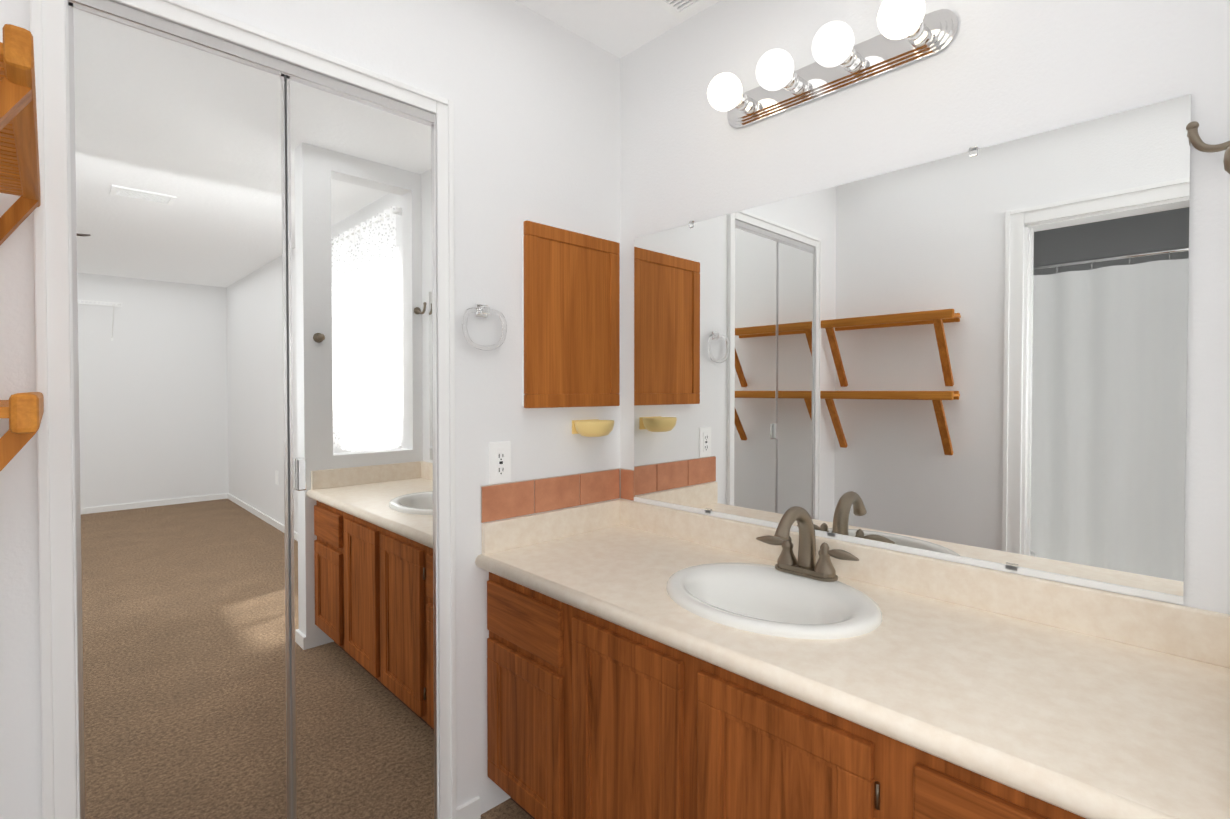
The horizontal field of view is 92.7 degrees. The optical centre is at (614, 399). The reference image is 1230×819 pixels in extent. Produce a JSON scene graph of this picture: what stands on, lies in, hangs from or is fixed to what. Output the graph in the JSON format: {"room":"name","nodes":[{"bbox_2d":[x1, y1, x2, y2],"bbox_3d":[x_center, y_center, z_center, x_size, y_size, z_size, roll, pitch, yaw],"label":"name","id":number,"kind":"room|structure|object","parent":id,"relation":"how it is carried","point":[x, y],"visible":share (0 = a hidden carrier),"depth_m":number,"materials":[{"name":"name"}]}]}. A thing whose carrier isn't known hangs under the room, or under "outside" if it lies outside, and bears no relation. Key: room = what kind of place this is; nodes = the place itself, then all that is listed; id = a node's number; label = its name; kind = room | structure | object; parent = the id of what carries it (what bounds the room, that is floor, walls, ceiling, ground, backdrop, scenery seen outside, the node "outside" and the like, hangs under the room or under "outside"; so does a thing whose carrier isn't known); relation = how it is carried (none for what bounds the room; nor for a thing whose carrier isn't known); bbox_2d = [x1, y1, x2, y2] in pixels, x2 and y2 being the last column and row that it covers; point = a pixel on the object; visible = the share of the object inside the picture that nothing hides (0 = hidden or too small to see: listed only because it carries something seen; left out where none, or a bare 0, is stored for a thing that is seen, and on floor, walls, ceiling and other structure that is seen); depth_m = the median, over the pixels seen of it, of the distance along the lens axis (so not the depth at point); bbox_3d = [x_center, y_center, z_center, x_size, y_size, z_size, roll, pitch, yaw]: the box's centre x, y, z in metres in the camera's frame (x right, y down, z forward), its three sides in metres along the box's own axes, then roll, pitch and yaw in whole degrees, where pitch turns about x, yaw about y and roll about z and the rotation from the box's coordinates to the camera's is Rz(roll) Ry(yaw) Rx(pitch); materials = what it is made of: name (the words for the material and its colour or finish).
{"room":"bathroom","nodes":[
{"label":"bathroom","id":0,"kind":"room"},
{"bbox_2d":[0,0,619,818],"bbox_3d":[-1.211,0.019,1.012,3.600,2.440,0.120,-1,1,-44],"label":"wall","id":1,"kind":"structure","parent":0,"point":[532,94],"depth_m":1.70,"materials":[{"name":"white paint"}]},
{"bbox_2d":[30,0,456,818],"bbox_3d":[-0.778,0.204,1.385,0.834,2.057,0.089,-1,1,-44],"label":"trim","id":2,"kind":"structure","parent":1,"relation":"attached to","point":[56,486],"depth_m":1.10,"materials":[{"name":"white paint"}]},
{"bbox_2d":[68,0,436,818],"bbox_3d":[-0.767,0.219,1.373,0.732,1.992,0.051,-1,1,-44],"label":"mirrored closet doors","id":3,"kind":"structure","parent":1,"relation":"in","point":[198,374],"depth_m":1.31,"materials":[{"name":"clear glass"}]},
{"bbox_2d":[457,796,480,818],"bbox_3d":[1.076,1.247,-1.362,3.330,0.060,6.500,-1,1,-44],"label":"baseboard","id":4,"kind":"structure","parent":1,"relation":"attached to","point":[470,809],"depth_m":1.70,"materials":[{"name":"white paint"}]},
{"bbox_2d":[462,304,506,349],"bbox_3d":[-0.381,-0.210,1.700,0.146,0.135,0.032,-1,1,-44],"label":"towel ring","id":5,"kind":"object","parent":1,"relation":"attached to","point":[482,310],"visible":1,"depth_m":1.69,"materials":[{"name":"silver metal"}]},
{"bbox_2d":[489,441,510,484],"bbox_3d":[-0.344,0.189,1.759,0.077,0.126,0.008,-1,1,-44],"label":"outlet","id":6,"kind":"object","parent":1,"relation":"attached to","point":[499,462],"visible":1,"depth_m":1.75,"materials":[{"name":"white plastic"}]},
{"bbox_2d":[480,499,618,554],"bbox_3d":[-0.187,0.405,1.904,0.553,0.091,0.019,-1,1,-44],"label":"backsplash","id":7,"kind":"structure","parent":1,"relation":"attached to","point":[499,535],"depth_m":1.86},
{"bbox_2d":[481,468,633,522],"bbox_3d":[-0.162,0.304,1.891,0.573,0.108,0.074,-1,1,-44],"label":"tile backsplash","id":8,"kind":"structure","parent":1,"relation":"attached to","point":[513,499],"depth_m":1.89,"materials":[{"name":"tile"}]},
{"bbox_2d":[522,220,619,407],"bbox_3d":[-0.137,-0.262,1.933,0.396,0.572,0.034,-1,1,-44],"label":"medicine cabinet","id":9,"kind":"object","parent":1,"relation":"attached to","point":[570,318],"visible":1,"depth_m":1.91,"materials":[{"name":"brown wood"}]},
{"bbox_2d":[572,419,613,436],"bbox_3d":[-0.067,0.096,1.960,0.156,0.054,0.100,-1,1,-44],"label":"soap dish","id":10,"kind":"object","parent":1,"relation":"attached to","point":[593,428],"visible":1,"depth_m":1.92,"materials":[{"name":"yellow ceramic"}]},
{"bbox_2d":[480,798,532,818],"bbox_3d":[1.097,1.307,-1.361,3.600,0.060,6.770,-1,1,-44],"label":"floor","id":11,"kind":"structure","parent":0,"point":[509,808],"depth_m":1.74,"materials":[{"name":"carpet"}]},
{"bbox_2d":[475,563,1114,818],"bbox_3d":[0.354,0.865,1.367,0.565,0.735,1.552,-1,1,-44],"label":"bathroom vanity","id":12,"kind":"object","parent":11,"relation":"on","point":[646,661],"depth_m":1.20,"materials":[{"name":"brown wood"}]},
{"bbox_2d":[479,523,1229,818],"bbox_3d":[0.352,0.478,1.360,0.572,0.040,1.554,-1,1,-44],"label":"countertop","id":13,"kind":"structure","parent":12,"relation":"on","point":[1123,730],"depth_m":0.96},
{"bbox_2d":[623,551,918,662],"bbox_3d":[0.351,0.522,1.360,0.410,0.162,0.500,-1,1,-44],"label":"sink","id":14,"kind":"object","parent":13,"relation":"in","point":[821,618],"depth_m":1.38,"materials":[{"name":"white ceramic"}]},
{"bbox_2d":[751,506,862,582],"bbox_3d":[0.445,0.352,1.447,0.165,0.176,0.278,-1,1,-44],"label":"faucet","id":15,"kind":"object","parent":13,"relation":"on","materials":[{"name":"brown metal"}]},
{"bbox_2d":[515,0,719,58],"bbox_3d":[1.097,-1.203,-1.401,3.600,0.080,6.770,-1,1,-44],"label":"ceiling","id":16,"kind":"structure","parent":0,"point":[620,29],"depth_m":1.87,"materials":[{"name":"white paint"}]},
{"bbox_2d":[651,0,710,18],"bbox_3d":[0.210,-1.204,1.612,0.325,0.011,0.360,-1,1,-44],"label":"ceiling vent","id":17,"kind":"object","parent":16,"relation":"in","point":[678,9],"visible":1,"depth_m":1.79,"materials":[{"name":"white metal"}]},
{"bbox_2d":[620,0,1229,613],"bbox_3d":[2.380,0.039,-0.227,0.150,2.440,6.650,-1,1,-44],"label":"wall","id":18,"kind":"structure","parent":0,"point":[994,72],"depth_m":1.32,"materials":[{"name":"white paint"}]},
{"bbox_2d":[707,0,958,127],"bbox_3d":[0.493,-0.847,1.479,0.176,0.096,0.620,-1,1,-44],"label":"sconce","id":19,"kind":"object","parent":18,"relation":"attached to","point":[910,31],"visible":1,"depth_m":1.45,"materials":[{"name":"white glass"}]},
{"bbox_2d":[634,94,1190,604],"bbox_3d":[0.549,-0.099,1.554,0.010,0.925,1.386,-1,1,-44],"label":"vanity mirror","id":20,"kind":"object","parent":18,"relation":"attached to","point":[974,356],"visible":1,"depth_m":1.32,"materials":[{"name":"clear glass"}]},
{"bbox_2d":[619,499,1229,666],"bbox_3d":[0.551,0.410,1.550,0.019,0.091,1.554,-1,1,-44],"label":"backsplash","id":21,"kind":"structure","parent":18,"relation":"attached to","point":[1195,633],"depth_m":1.24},
{"bbox_3d":[-0.346,0.036,-0.043,0.120,2.440,2.600,-1,1,-44],"label":"wall","id":22,"kind":"structure","parent":0,"visible":0},
{"bbox_2d":[0,24,40,245],"bbox_3d":[-0.899,-0.208,0.767,0.209,0.352,0.649,-1,1,-44],"label":"wall shelf","id":23,"kind":"object","parent":22,"relation":"attached to","point":[19,165],"visible":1,"depth_m":0.75,"materials":[{"name":"brown wood"}]},
{"bbox_2d":[0,392,43,471],"bbox_3d":[-0.899,0.147,0.772,0.209,0.313,0.649,-1,1,-44],"label":"wall shelf","id":24,"kind":"object","parent":22,"relation":"attached to","point":[23,412],"visible":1,"depth_m":0.61,"materials":[{"name":"brown wood"}]},
{"bbox_3d":[0.927,0.023,0.740,0.600,2.440,0.120,-1,1,-44],"label":"lintel","id":25,"kind":"object","parent":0,"visible":0},
{"bbox_2d":[1186,121,1229,152],"bbox_3d":[1.045,-0.458,1.002,0.040,0.062,0.100,-1,1,-44],"label":"hook","id":26,"kind":"object","parent":25,"relation":"attached to","point":[1197,142],"visible":0.98,"depth_m":1.02,"materials":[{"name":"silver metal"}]},
{"bbox_2d":[1223,146,1229,173],"bbox_3d":[0.697,-0.266,0.635,0.048,0.048,0.052,-1,1,-44],"label":"hook","id":27,"kind":"object","parent":25,"relation":"attached to","point":[1226,160],"visible":1,"depth_m":0.65,"materials":[{"name":"silver metal"}]}
]}

